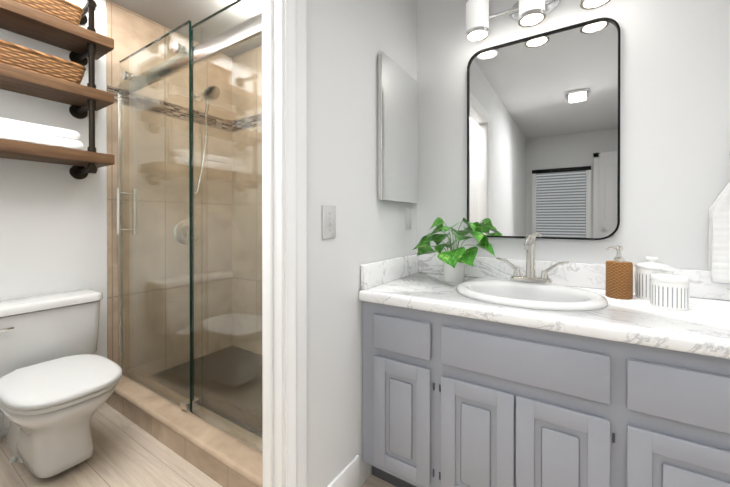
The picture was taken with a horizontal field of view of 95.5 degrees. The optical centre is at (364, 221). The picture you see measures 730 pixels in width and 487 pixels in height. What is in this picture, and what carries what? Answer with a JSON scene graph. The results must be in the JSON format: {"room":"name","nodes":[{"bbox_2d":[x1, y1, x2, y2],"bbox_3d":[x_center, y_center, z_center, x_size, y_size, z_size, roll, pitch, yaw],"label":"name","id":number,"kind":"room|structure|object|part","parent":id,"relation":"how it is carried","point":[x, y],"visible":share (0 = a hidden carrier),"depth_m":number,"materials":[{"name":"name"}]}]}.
{"room":"bathroom","nodes":[
{"label":"bathroom","id":0,"kind":"room"},
{"bbox_2d":[0,0,106,412],"bbox_3d":[-2.419,-0.134,0.851,0.100,2.440,4.650,0,0,33],"label":"wall","id":1,"kind":"structure","parent":0,"point":[53,227],"depth_m":1.84,"materials":[{"name":"white paint"}]},
{"bbox_2d":[0,412,3,436],"bbox_3d":[-1.859,1.022,1.621,0.013,0.120,0.943,0,0,33],"label":"baseboard","id":2,"kind":"structure","parent":1,"relation":"attached to","point":[1,424],"depth_m":1.66,"materials":[{"name":"white paint"}]},
{"bbox_2d":[0,0,114,178],"bbox_3d":[-1.729,-0.732,1.598,0.242,0.984,0.798,0,0,33],"label":"shelf unit","id":3,"kind":"object","parent":1,"relation":"attached to","point":[81,44],"visible":0.88,"depth_m":1.73,"materials":[{"name":"brown wood"}]},
{"bbox_2d":[0,118,83,149],"bbox_3d":[-1.719,-0.426,1.618,0.204,0.106,0.500,0,0,33],"label":"towel stack","id":4,"kind":"object","parent":3,"relation":"on","point":[19,131],"visible":0.81,"depth_m":1.63,"materials":[{"name":"white fabric"}]},
{"bbox_2d":[0,39,85,83],"bbox_3d":[-1.690,-0.774,1.657,0.216,0.111,0.431,0,0,33],"label":"basket","id":5,"kind":"object","parent":3,"relation":"on","point":[19,56],"visible":0.77,"depth_m":1.62,"materials":[{"name":"wicker"}]},
{"bbox_2d":[14,0,83,25],"bbox_3d":[-1.679,-1.079,1.672,0.216,0.111,0.371,0,0,33],"label":"basket","id":6,"kind":"object","parent":3,"relation":"on","point":[68,11],"visible":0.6,"depth_m":1.69,"materials":[{"name":"wicker"}]},
{"bbox_3d":[-1.576,-0.941,1.867,0.188,0.027,0.027,0,0,33],"label":"arm","id":7,"kind":"part","parent":3,"relation":"part of"},
{"bbox_3d":[-1.576,-0.635,1.868,0.188,0.027,0.027,0,0,33],"label":"arm","id":8,"kind":"part","parent":3,"relation":"part of"},
{"bbox_3d":[-1.576,-0.283,1.869,0.188,0.027,0.027,0,0,33],"label":"arm","id":9,"kind":"part","parent":3,"relation":"part of"},
{"bbox_3d":[-1.576,-1.183,1.865,0.188,0.027,0.027,0,0,33],"label":"arm","id":10,"kind":"part","parent":3,"relation":"part of"},
{"bbox_2d":[106,0,232,375],"bbox_3d":[-1.351,-0.141,2.408,0.008,2.440,0.875,0,0,33],"label":"wall","id":11,"kind":"structure","parent":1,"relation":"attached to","point":[129,32],"depth_m":2.32,"materials":[{"name":"beige tile"}]},
{"bbox_2d":[173,219,198,244],"bbox_3d":[-1.295,0.079,2.435,0.058,0.190,0.190,0,0,33],"label":"shower valve","id":12,"kind":"object","parent":11,"relation":"attached to","point":[185,233],"depth_m":2.41,"materials":[{"name":"silver metal"}]},
{"bbox_2d":[184,86,219,194],"bbox_3d":[-1.183,-0.582,2.429,0.249,0.778,0.153,0,0,33],"label":"shower head","id":13,"kind":"object","parent":11,"relation":"attached to","point":[211,92],"depth_m":2.44},
{"bbox_3d":[-1.171,-0.844,2.458,0.074,0.134,0.036,0,0,33],"label":"hand handle","id":14,"kind":"part","parent":13,"relation":"part of","materials":[{"name":"silver metal"}]},
{"bbox_2d":[107,85,231,131],"bbox_3d":[-1.346,-0.791,2.402,0.003,0.090,0.875,0,0,33],"label":"trim","id":15,"kind":"structure","parent":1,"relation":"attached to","point":[114,90],"depth_m":2.34,"materials":[{"name":"tile"}]},
{"bbox_2d":[109,0,261,57],"bbox_3d":[-1.711,-1.383,0.449,1.720,0.060,4.750,0,0,33],"label":"ceiling","id":16,"kind":"structure","parent":0,"point":[171,14],"depth_m":2.18,"materials":[{"name":"grey paint"}]},
{"bbox_2d":[242,0,261,12],"bbox_3d":[-0.687,-1.332,2.055,0.150,0.055,0.150,0,0,33],"label":"light","id":17,"kind":"object","parent":16,"relation":"attached to","point":[253,9],"depth_m":2.03,"materials":[{"name":"white paint"}]},
{"bbox_2d":[0,402,395,486],"bbox_3d":[-1.006,1.119,0.004,3.400,0.060,4.750,0,0,33],"label":"floor","id":18,"kind":"structure","parent":0,"point":[128,452],"depth_m":1.46,"materials":[{"name":"brown wood"}]},
{"bbox_2d":[0,289,121,477],"bbox_3d":[-1.457,0.740,1.543,0.766,0.686,0.527,0,0,33],"label":"toilet","id":19,"kind":"object","parent":18,"relation":"on","point":[59,381],"visible":1,"depth_m":1.49,"materials":[{"name":"white ceramic"}]},
{"bbox_3d":[-1.655,0.498,1.509,0.010,0.014,0.080,0,0,33],"label":"lever arm","id":20,"kind":"part","parent":19,"relation":"part of"},
{"bbox_3d":[-1.683,0.596,1.688,0.205,0.303,0.504,0,0,33],"label":"tank","id":21,"kind":"part","parent":19,"relation":"part of","materials":[{"name":"white ceramic"}]},
{"bbox_3d":[-1.683,0.419,1.688,0.227,0.046,0.527,0,0,33],"label":"tank lid","id":22,"kind":"part","parent":19,"relation":"part of","materials":[{"name":"white ceramic"}]},
{"bbox_3d":[-1.389,0.907,1.500,0.554,0.352,0.368,0,0,33],"label":"bowl","id":23,"kind":"part","parent":19,"relation":"part of","materials":[{"name":"white ceramic"}]},
{"bbox_3d":[-1.353,0.720,1.476,0.504,0.020,0.376,0,0,33],"label":"seat","id":24,"kind":"part","parent":19,"relation":"part of","materials":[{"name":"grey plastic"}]},
{"bbox_3d":[-1.351,0.693,1.474,0.512,0.030,0.382,0,0,33],"label":"seat lid","id":25,"kind":"part","parent":19,"relation":"part of","materials":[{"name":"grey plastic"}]},
{"bbox_2d":[147,346,262,437],"bbox_3d":[-0.640,1.063,2.029,1.604,0.035,0.750,0,0,33],"label":"floor","id":26,"kind":"structure","parent":18,"relation":"on","point":[249,387],"depth_m":2.13,"materials":[{"name":"tile"}]},
{"bbox_2d":[362,303,729,486],"bbox_3d":[0.758,0.702,1.169,1.492,0.765,0.568,0,0,33],"label":"bathroom vanity","id":27,"kind":"object","parent":18,"relation":"on","point":[530,371],"depth_m":1.00,"materials":[{"name":"grey paint"}]},
{"bbox_3d":[0.133,0.553,1.239,0.134,0.052,0.010,0,0,33],"label":"door rail","id":28,"kind":"part","parent":27,"relation":"part of","materials":[{"name":"grey paint"}]},
{"bbox_3d":[0.133,0.923,1.241,0.134,0.052,0.010,0,0,33],"label":"door rail","id":29,"kind":"part","parent":27,"relation":"part of","materials":[{"name":"grey paint"}]},
{"bbox_3d":[0.136,0.430,1.244,0.234,0.132,0.018,0,0,33],"label":"drawer","id":30,"kind":"part","parent":27,"relation":"part of","materials":[{"name":"grey paint"}]},
{"bbox_3d":[0.138,0.738,1.248,0.226,0.414,0.011,0,0,33],"label":"door","id":31,"kind":"part","parent":27,"relation":"part of","materials":[{"name":"grey paint"}]},
{"bbox_3d":[0.363,0.566,1.091,0.136,0.052,0.010,0,0,33],"label":"door rail","id":32,"kind":"part","parent":27,"relation":"part of","materials":[{"name":"grey paint"}]},
{"bbox_3d":[0.368,0.745,1.100,0.228,0.402,0.011,0,0,33],"label":"door","id":33,"kind":"part","parent":27,"relation":"part of","materials":[{"name":"grey paint"}]},
{"bbox_3d":[0.468,0.431,1.030,0.476,0.132,0.018,0,0,33],"label":"drawer","id":34,"kind":"part","parent":27,"relation":"part of","materials":[{"name":"grey paint"}]},
{"bbox_2d":[359,271,729,362],"bbox_3d":[0.755,0.298,1.162,1.492,0.042,0.580,0,0,33],"label":"countertop","id":35,"kind":"structure","parent":27,"relation":"on","point":[703,330],"depth_m":0.98,"materials":[{"name":"white stone"}]},
{"bbox_2d":[412,217,495,282],"bbox_3d":[0.396,0.128,1.517,0.381,0.293,0.262,0,0,33],"label":"potted plant","id":36,"kind":"object","parent":35,"relation":"on","point":[456,260],"visible":1,"depth_m":1.48,"materials":[{"name":"green plant"}]},
{"bbox_2d":[439,275,614,318],"bbox_3d":[0.602,0.337,1.248,0.504,0.165,0.421,0,0,33],"label":"sink","id":37,"kind":"object","parent":35,"relation":"in","point":[573,298],"depth_m":1.27,"materials":[{"name":"white ceramic"}]},
{"bbox_2d":[495,235,570,282],"bbox_3d":[0.671,0.186,1.354,0.274,0.258,0.149,0,0,33],"label":"faucet","id":38,"kind":"object","parent":35,"relation":"on","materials":[{"name":"silver metal"}]},
{"bbox_2d":[606,245,632,299],"bbox_3d":[0.924,0.183,1.207,0.080,0.187,0.079,0,0,33],"label":"soap dispenser","id":39,"kind":"object","parent":35,"relation":"on","point":[619,276],"visible":1,"depth_m":1.18,"materials":[{"name":"wicker"}]},
{"bbox_2d":[635,256,669,299],"bbox_3d":[1.025,0.201,1.183,0.096,0.151,0.096,0,0,33],"label":"canister","id":40,"kind":"object","parent":35,"relation":"on","point":[644,271],"visible":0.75,"depth_m":1.17,"materials":[{"name":"ceramic"}]},
{"bbox_3d":[1.025,0.147,1.183,0.096,0.042,0.096,0,0,33],"label":"lid","id":41,"kind":"part","parent":40,"relation":"part of","materials":[{"name":"white ceramic"}]},
{"bbox_2d":[650,267,689,310],"bbox_3d":[0.981,0.213,1.069,0.096,0.128,0.096,0,0,33],"label":"canister","id":42,"kind":"object","parent":35,"relation":"on","point":[669,289],"visible":1,"depth_m":1.04,"materials":[{"name":"ceramic"}]},
{"bbox_3d":[0.981,0.170,1.069,0.096,0.042,0.096,0,0,33],"label":"lid","id":43,"kind":"part","parent":42,"relation":"part of","materials":[{"name":"white ceramic"}]},
{"bbox_3d":[0.565,0.566,0.961,0.136,0.052,0.010,0,0,33],"label":"door rail","id":44,"kind":"part","parent":27,"relation":"part of","materials":[{"name":"grey paint"}]},
{"bbox_3d":[0.571,0.745,0.970,0.228,0.402,0.011,0,0,33],"label":"door","id":45,"kind":"part","parent":27,"relation":"part of","materials":[{"name":"grey paint"}]},
{"bbox_3d":[0.939,0.432,0.726,0.577,0.132,0.018,0,0,33],"label":"drawer","id":46,"kind":"part","parent":27,"relation":"part of","materials":[{"name":"grey paint"}]},
{"bbox_3d":[0.819,0.746,0.809,0.278,0.402,0.011,0,0,33],"label":"door","id":47,"kind":"part","parent":27,"relation":"part of","materials":[{"name":"grey paint"}]},
{"bbox_3d":[0.814,0.567,0.800,0.186,0.052,0.010,0,0,33],"label":"door rail","id":48,"kind":"part","parent":27,"relation":"part of","materials":[{"name":"grey paint"}]},
{"bbox_3d":[-0.885,1.023,1.648,1.604,0.118,0.155,0,0,33],"label":"shower curb","id":49,"kind":"object","parent":18,"relation":"on","visible":0},
{"bbox_2d":[106,392,256,486],"bbox_3d":[-0.928,1.030,1.581,1.604,0.105,0.006,0,0,33],"label":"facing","id":50,"kind":"object","parent":49,"relation":"attached to","point":[218,472],"depth_m":1.52,"materials":[{"name":"beige tile"}]},
{"bbox_2d":[114,375,262,486],"bbox_3d":[-0.884,0.967,1.650,1.604,0.020,0.151,0,0,33],"label":"shower curb","id":51,"kind":"object","parent":49,"relation":"on","point":[250,459],"depth_m":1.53,"materials":[{"name":"beige tile"}]},
{"bbox_2d":[116,0,262,454],"bbox_3d":[-0.875,-0.021,1.659,1.602,1.955,0.109,0,0,33],"label":"shower door","id":52,"kind":"structure","parent":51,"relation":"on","point":[232,37],"depth_m":1.70,"materials":[{"name":"clear glass"}]},
{"bbox_2d":[232,45,261,354],"bbox_3d":[-0.451,-0.141,2.408,1.720,2.440,0.100,0,0,33],"label":"wall","id":53,"kind":"structure","parent":0,"point":[253,194],"depth_m":2.67,"materials":[{"name":"tile"}]},
{"bbox_2d":[232,113,261,131],"bbox_3d":[-0.436,-0.790,2.334,1.601,0.090,0.003,0,0,33],"label":"trim","id":54,"kind":"structure","parent":53,"relation":"attached to","point":[248,124],"depth_m":2.66,"materials":[{"name":"tile"}]},
{"bbox_2d":[306,0,416,486],"bbox_3d":[0.002,-0.137,1.450,0.080,2.440,1.020,0,0,33],"label":"wall","id":55,"kind":"structure","parent":0,"point":[348,42],"depth_m":1.25,"materials":[{"name":"white paint"}]},
{"bbox_2d":[262,0,273,486],"bbox_3d":[-0.296,0.070,1.009,0.038,2.030,0.012,0,0,33],"label":"trim","id":56,"kind":"structure","parent":55,"relation":"attached to","point":[267,249],"depth_m":1.00,"materials":[{"name":"white paint"}]},
{"bbox_2d":[273,0,284,486],"bbox_3d":[-0.279,0.070,1.015,0.084,2.030,0.016,0,0,33],"label":"trim","id":57,"kind":"structure","parent":55,"relation":"attached to","point":[278,260],"depth_m":0.99,"materials":[{"name":"white paint"}]},
{"bbox_2d":[284,0,306,486],"bbox_3d":[-0.212,0.029,1.026,0.021,2.113,0.083,0,0,33],"label":"door frame","id":58,"kind":"structure","parent":55,"relation":"attached to","point":[295,154],"depth_m":1.01,"materials":[{"name":"white paint"}]},
{"bbox_2d":[322,205,335,238],"bbox_3d":[-0.122,0.003,1.168,0.016,0.116,0.074,0,0,33],"label":"switch plate","id":59,"kind":"object","parent":55,"relation":"attached to","point":[328,221],"visible":1,"depth_m":1.16,"materials":[{"name":"grey plastic"}]},
{"bbox_2d":[327,455,358,486],"bbox_3d":[-0.109,1.009,1.197,0.013,0.150,0.306,0,0,33],"label":"baseboard","id":60,"kind":"structure","parent":55,"relation":"attached to","point":[348,475],"depth_m":1.26,"materials":[{"name":"white paint"}]},
{"bbox_2d":[361,253,418,290],"bbox_3d":[0.137,0.226,1.561,0.020,0.100,0.540,0,0,33],"label":"backsplash","id":61,"kind":"structure","parent":55,"relation":"attached to","point":[372,274],"depth_m":1.49,"materials":[{"name":"white stone"}]},
{"bbox_2d":[378,51,418,203],"bbox_3d":[0.171,-0.416,1.610,0.024,0.645,0.399,0,0,33],"label":"medicine cabinet mirror","id":62,"kind":"object","parent":55,"relation":"attached to","point":[398,133],"visible":0.96,"depth_m":1.56,"materials":[{"name":"white mirror"}]},
{"bbox_2d":[405,208,410,228],"bbox_3d":[0.225,-0.013,1.714,0.008,0.110,0.070,0,0,33],"label":"electrical outlet plate","id":63,"kind":"object","parent":55,"relation":"attached to","point":[407,218],"visible":1,"depth_m":1.70,"materials":[{"name":"grey plastic"}]},
{"bbox_2d":[419,254,729,298],"bbox_3d":[0.907,0.226,1.397,1.492,0.100,0.020,0,0,33],"label":"backsplash","id":64,"kind":"structure","parent":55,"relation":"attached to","point":[701,286],"depth_m":1.37,"materials":[{"name":"white stone"}]},
{"bbox_2d":[417,0,729,269],"bbox_3d":[0.950,-0.137,1.444,1.680,2.440,0.100,0,0,33],"label":"wall","id":65,"kind":"structure","parent":0,"point":[674,118],"depth_m":1.30,"materials":[{"name":"white paint"}]},
{"bbox_2d":[465,0,610,41],"bbox_3d":[0.722,-0.956,1.428,0.556,0.208,0.167,0,0,33],"label":"sconce","id":66,"kind":"object","parent":65,"relation":"attached to","point":[526,13],"visible":1,"depth_m":1.48,"materials":[{"name":"white glass"}]},
{"bbox_3d":[0.516,-0.932,1.525,0.100,0.136,0.100,0,0,33],"label":"lamp shade","id":67,"kind":"part","parent":66,"relation":"part of","materials":[{"name":"white glass"}]},
{"bbox_3d":[0.705,-0.931,1.403,0.100,0.136,0.100,0,0,33],"label":"lamp shade","id":68,"kind":"part","parent":66,"relation":"part of","materials":[{"name":"white glass"}]},
{"bbox_3d":[0.894,-0.931,1.281,0.100,0.136,0.100,0,0,33],"label":"lamp shade","id":69,"kind":"part","parent":66,"relation":"part of","materials":[{"name":"white glass"}]},
{"bbox_2d":[467,17,620,239],"bbox_3d":[0.765,-0.376,1.489,0.604,0.907,0.020,0,0,33],"label":"vanity mirror","id":70,"kind":"object","parent":65,"relation":"attached to","point":[543,135],"visible":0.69,"depth_m":1.46,"materials":[{"name":"grey mirror"}]},
{"bbox_2d":[708,154,729,282],"bbox_3d":[1.335,-0.071,1.096,0.272,0.569,0.068,0,0,33],"label":"towel","id":71,"kind":"object","parent":65,"relation":"attached to","point":[719,240],"visible":0.98,"depth_m":1.15,"materials":[{"name":"white fabric"}]}
]}

